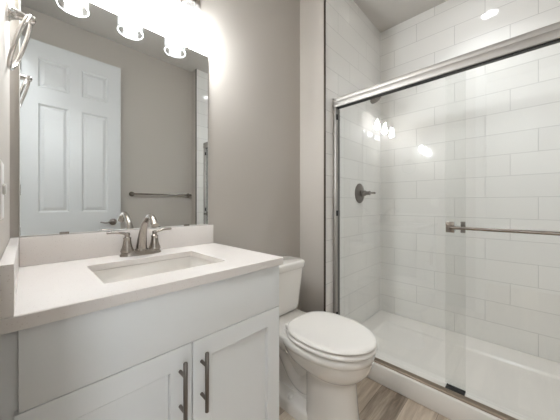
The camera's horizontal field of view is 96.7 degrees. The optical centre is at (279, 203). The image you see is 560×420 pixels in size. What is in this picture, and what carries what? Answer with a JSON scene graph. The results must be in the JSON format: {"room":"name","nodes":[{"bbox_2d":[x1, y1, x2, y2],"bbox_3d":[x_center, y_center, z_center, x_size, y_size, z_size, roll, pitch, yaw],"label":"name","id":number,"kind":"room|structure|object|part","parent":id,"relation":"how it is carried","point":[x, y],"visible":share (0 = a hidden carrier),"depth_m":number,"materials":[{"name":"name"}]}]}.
{"room":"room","nodes":[
{"label":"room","id":0,"kind":"room"},
{"bbox_2d":[0,0,9,259],"bbox_3d":[-0.313,-0.297,0.170,1.860,2.864,0.120,0,0,44],"label":"wall","id":1,"kind":"structure","parent":0,"point":[4,25],"depth_m":0.68,"materials":[{"name":"beige paint"}]},
{"bbox_2d":[0,159,5,219],"bbox_3d":[-0.559,-0.027,0.502,0.080,0.116,0.011,0,0,44],"label":"light switch","id":2,"kind":"object","parent":1,"relation":"attached to","point":[2,185],"visible":1,"depth_m":0.49,"materials":[{"name":"white plastic"}]},
{"bbox_3d":[-0.560,-0.027,0.500,0.080,0.116,0.006,0,0,44],"label":"plate","id":3,"kind":"part","parent":2,"relation":"part of","materials":[{"name":"white plastic"}]},
{"bbox_2d":[5,0,35,70],"bbox_3d":[-0.736,-0.469,0.710,0.167,0.183,0.060,0,0,44],"label":"towel ring","id":4,"kind":"object","parent":1,"relation":"attached to","point":[12,13],"visible":1,"depth_m":0.69,"materials":[{"name":"silver metal"}]},
{"bbox_3d":[-0.736,-0.534,0.710,0.052,0.052,0.060,0,0,44],"label":"post","id":5,"kind":"part","parent":4,"relation":"part of","materials":[{"name":"silver metal"}]},
{"bbox_2d":[10,0,299,309],"bbox_3d":[-0.473,-0.297,1.421,0.120,2.864,1.686,0,0,44],"label":"wall","id":6,"kind":"structure","parent":0,"point":[251,47],"depth_m":1.59,"materials":[{"name":"beige paint"}]},
{"bbox_2d":[19,0,207,236],"bbox_3d":[-0.660,-0.355,1.137,0.010,0.942,0.732,0,0,44],"label":"mirror","id":7,"kind":"object","parent":6,"relation":"attached to","point":[113,110],"visible":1,"depth_m":1.05,"materials":[{"name":"clear glass"}]},
{"bbox_2d":[19,225,212,266],"bbox_3d":[-0.647,0.169,1.143,0.019,0.103,0.758,0,0,44],"label":"backsplash","id":8,"kind":"structure","parent":6,"relation":"attached to","point":[33,250],"depth_m":1.01,"materials":[{"name":"white stone"}]},
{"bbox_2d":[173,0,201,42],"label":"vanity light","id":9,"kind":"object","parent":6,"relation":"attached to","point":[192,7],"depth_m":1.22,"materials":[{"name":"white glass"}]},
{"bbox_3d":[-0.653,-1.085,1.135,0.022,0.104,0.615,0,0,44],"label":"plate","id":10,"kind":"part","parent":9,"relation":"part of","materials":[{"name":"silver metal"}]},
{"bbox_2d":[185,0,195,14],"bbox_3d":[-0.442,-0.977,1.229,0.054,0.066,0.054,0,0,44],"label":"socket","id":11,"kind":"object","parent":9,"relation":"attached to","point":[190,6],"depth_m":1.21,"materials":[{"name":"glass"}]},
{"bbox_3d":[-0.442,-0.902,1.229,0.107,0.152,0.107,0,0,44],"label":"lamp shade","id":12,"kind":"part","parent":9,"relation":"part of","materials":[{"name":"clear glass"}]},
{"bbox_3d":[-0.442,-0.886,1.229,0.062,0.117,0.062,0,0,44],"label":"bulb","id":13,"kind":"part","parent":9,"relation":"part of","materials":[{"name":"white glass"}]},
{"bbox_2d":[300,0,323,312],"bbox_3d":[0.583,-0.297,2.339,0.346,2.864,1.103,0,0,44],"label":"wall","id":14,"kind":"structure","parent":0,"point":[311,11],"depth_m":1.90,"materials":[{"name":"beige paint"}]},
{"bbox_2d":[324,0,325,311],"bbox_3d":[0.327,-0.297,1.821,0.014,2.864,0.007,0,0,44],"label":"trim","id":15,"kind":"structure","parent":14,"relation":"attached to","point":[324,0],"depth_m":1.82,"materials":[{"name":"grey metal"}]},
{"bbox_2d":[326,0,379,323],"bbox_3d":[0.673,-0.297,2.177,0.010,2.864,0.989,0,0,44],"label":"tile","id":16,"kind":"structure","parent":14,"relation":"attached to","point":[352,40],"depth_m":2.11,"materials":[{"name":"white tile"}]},
{"bbox_2d":[355,183,375,202],"bbox_3d":[0.747,-0.093,2.171,0.102,0.174,0.199,0,0,44],"label":"shower valve","id":17,"kind":"object","parent":16,"relation":"attached to","point":[360,192],"visible":1,"depth_m":2.16,"materials":[{"name":"silver metal"}]},
{"bbox_3d":[0.743,-0.093,2.159,0.086,0.060,0.060,0,0,44],"label":"handle","id":18,"kind":"part","parent":17,"relation":"part of","materials":[{"name":"silver metal"}]},
{"bbox_2d":[370,97,380,103],"bbox_3d":[0.770,-0.930,2.132,0.190,0.150,0.100,0,0,44],"label":"showerhead","id":19,"kind":"object","parent":16,"relation":"attached to","point":[372,101],"visible":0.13,"depth_m":2.10,"materials":[{"name":"silver metal"}]},
{"bbox_2d":[380,0,559,362],"bbox_3d":[1.557,-0.297,1.997,1.504,2.864,0.010,0,0,44],"label":"wall tile","id":20,"kind":"structure","parent":14,"relation":"attached to","point":[513,103],"depth_m":2.00,"materials":[{"name":"white tile"}]},
{"bbox_2d":[279,377,449,419],"bbox_3d":[0.620,1.165,1.123,2.100,0.060,2.789,0,0,44],"label":"floor","id":21,"kind":"structure","parent":0,"point":[376,401],"depth_m":1.39,"materials":[{"name":"brown wood"}]},
{"bbox_2d":[0,265,278,419],"bbox_3d":[-0.452,0.693,0.935,0.582,0.884,0.776,0,0,44],"label":"vanity cabinet","id":22,"kind":"object","parent":21,"relation":"on","point":[209,351],"visible":0.84,"depth_m":0.70,"materials":[{"name":"white paint"}]},
{"bbox_3d":[-0.407,0.728,0.637,0.019,0.605,0.372,0,0,44],"label":"door","id":23,"kind":"part","parent":22,"relation":"part of","materials":[{"name":"white paint"}]},
{"bbox_2d":[0,243,282,334],"bbox_3d":[-0.460,0.235,0.949,0.558,0.030,0.785,0,0,44],"label":"countertop","id":24,"kind":"structure","parent":22,"relation":"on","point":[51,292],"depth_m":0.73,"materials":[{"name":"white stone"}]},
{"bbox_2d":[0,237,18,318],"bbox_3d":[-0.728,0.169,0.675,0.558,0.103,0.022,0,0,44],"label":"side splash","id":25,"kind":"object","parent":24,"relation":"on","point":[9,262],"visible":1,"depth_m":0.48,"materials":[{"name":"white stone"}]},
{"bbox_2d":[106,213,171,256],"bbox_3d":[-0.550,0.129,1.036,0.219,0.182,0.255,0,0,44],"label":"faucet","id":26,"kind":"object","parent":24,"relation":"on","point":[127,250],"visible":1,"depth_m":1.06,"materials":[{"name":"silver metal"}]},
{"bbox_3d":[-0.667,0.124,1.029,0.019,0.024,0.081,0,0,44],"label":"lever","id":27,"kind":"part","parent":26,"relation":"part of","materials":[{"name":"silver metal"}]},
{"bbox_3d":[-0.645,0.161,1.053,0.050,0.083,0.050,0,0,44],"label":"handle","id":28,"kind":"part","parent":26,"relation":"part of","materials":[{"name":"silver metal"}]},
{"bbox_3d":[-0.607,0.209,1.091,0.060,0.022,0.164,0,0,44],"label":"plate","id":29,"kind":"part","parent":26,"relation":"part of","materials":[{"name":"silver metal"}]},
{"bbox_3d":[-0.549,0.122,1.034,0.215,0.168,0.052,0,0,44],"label":"spout","id":30,"kind":"part","parent":26,"relation":"part of","materials":[{"name":"silver metal"}]},
{"bbox_3d":[-0.569,0.161,1.131,0.050,0.083,0.050,0,0,44],"label":"handle","id":31,"kind":"part","parent":26,"relation":"part of","materials":[{"name":"silver metal"}]},
{"bbox_3d":[-0.546,0.124,1.153,0.019,0.024,0.081,0,0,44],"label":"lever","id":32,"kind":"part","parent":26,"relation":"part of","materials":[{"name":"silver metal"}]},
{"bbox_2d":[92,256,212,283],"bbox_3d":[-0.447,0.309,0.925,0.346,0.128,0.452,0,0,44],"label":"sink","id":33,"kind":"object","parent":24,"relation":"in","point":[111,275],"visible":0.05,"depth_m":1.03,"materials":[{"name":"ceramic"}]},
{"bbox_3d":[-0.271,0.545,0.713,0.012,0.181,0.012,0,0,44],"label":"bar pull","id":34,"kind":"part","parent":22,"relation":"part of","materials":[{"name":"silver metal"}]},
{"bbox_3d":[-0.223,0.545,0.762,0.012,0.181,0.012,0,0,44],"label":"bar pull","id":35,"kind":"part","parent":22,"relation":"part of","materials":[{"name":"silver metal"}]},
{"bbox_3d":[-0.142,0.728,0.908,0.019,0.605,0.378,0,0,44],"label":"door","id":36,"kind":"part","parent":22,"relation":"part of","materials":[{"name":"white paint"}]},
{"bbox_2d":[279,255,377,419],"bbox_3d":[0.154,0.752,1.408,0.780,0.764,0.418,0,0,44],"label":"toilet","id":37,"kind":"object","parent":21,"relation":"on","point":[323,356],"visible":0.8,"depth_m":1.24,"materials":[{"name":"white ceramic"}]},
{"bbox_3d":[-0.044,0.560,1.602,0.212,0.279,0.396,0,0,44],"label":"tank","id":38,"kind":"part","parent":37,"relation":"part of","materials":[{"name":"white ceramic"}]},
{"bbox_3d":[-0.043,0.395,1.601,0.229,0.050,0.418,0,0,44],"label":"tank lid","id":39,"kind":"part","parent":37,"relation":"part of","materials":[{"name":"white ceramic"}]},
{"bbox_3d":[0.254,0.917,1.310,0.479,0.434,0.376,0,0,44],"label":"bowl","id":40,"kind":"part","parent":37,"relation":"part of","materials":[{"name":"white ceramic"}]},
{"bbox_3d":[0.269,0.660,1.296,0.454,0.024,0.374,0,0,44],"label":"lid","id":41,"kind":"part","parent":37,"relation":"part of","materials":[{"name":"white plastic"}]},
{"bbox_3d":[0.269,0.686,1.296,0.460,0.028,0.380,0,0,44],"label":"seat","id":42,"kind":"part","parent":37,"relation":"part of","materials":[{"name":"white plastic"}]},
{"bbox_2d":[362,310,559,419],"bbox_3d":[1.220,1.077,1.653,1.503,0.116,0.951,0,0,44],"label":"shower pan","id":43,"kind":"object","parent":21,"relation":"on","point":[519,385],"visible":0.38,"depth_m":1.62,"materials":[{"name":"plastic"}]},
{"bbox_2d":[333,21,559,419],"bbox_3d":[0.950,0.109,1.377,1.502,1.820,0.146,0,0,44],"label":"shower door","id":44,"kind":"structure","parent":43,"relation":"on","point":[548,35],"depth_m":1.37,"materials":[{"name":"glass"}]},
{"bbox_3d":[1.016,0.128,1.378,0.022,0.062,0.051,0,0,44],"label":"inside pull","id":45,"kind":"part","parent":44,"relation":"part of","materials":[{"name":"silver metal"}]},
{"bbox_3d":[0.725,0.144,1.623,0.784,1.734,0.006,0,0,44],"label":"glass panel","id":46,"kind":"part","parent":44,"relation":"part of","materials":[{"name":"clear glass"}]},
{"bbox_2d":[353,0,447,32],"bbox_3d":[0.620,-1.769,1.123,2.100,0.080,2.789,0,0,44],"label":"ceiling","id":47,"kind":"structure","parent":0,"point":[384,15],"depth_m":2.22,"materials":[{"name":"paint"}]}
]}

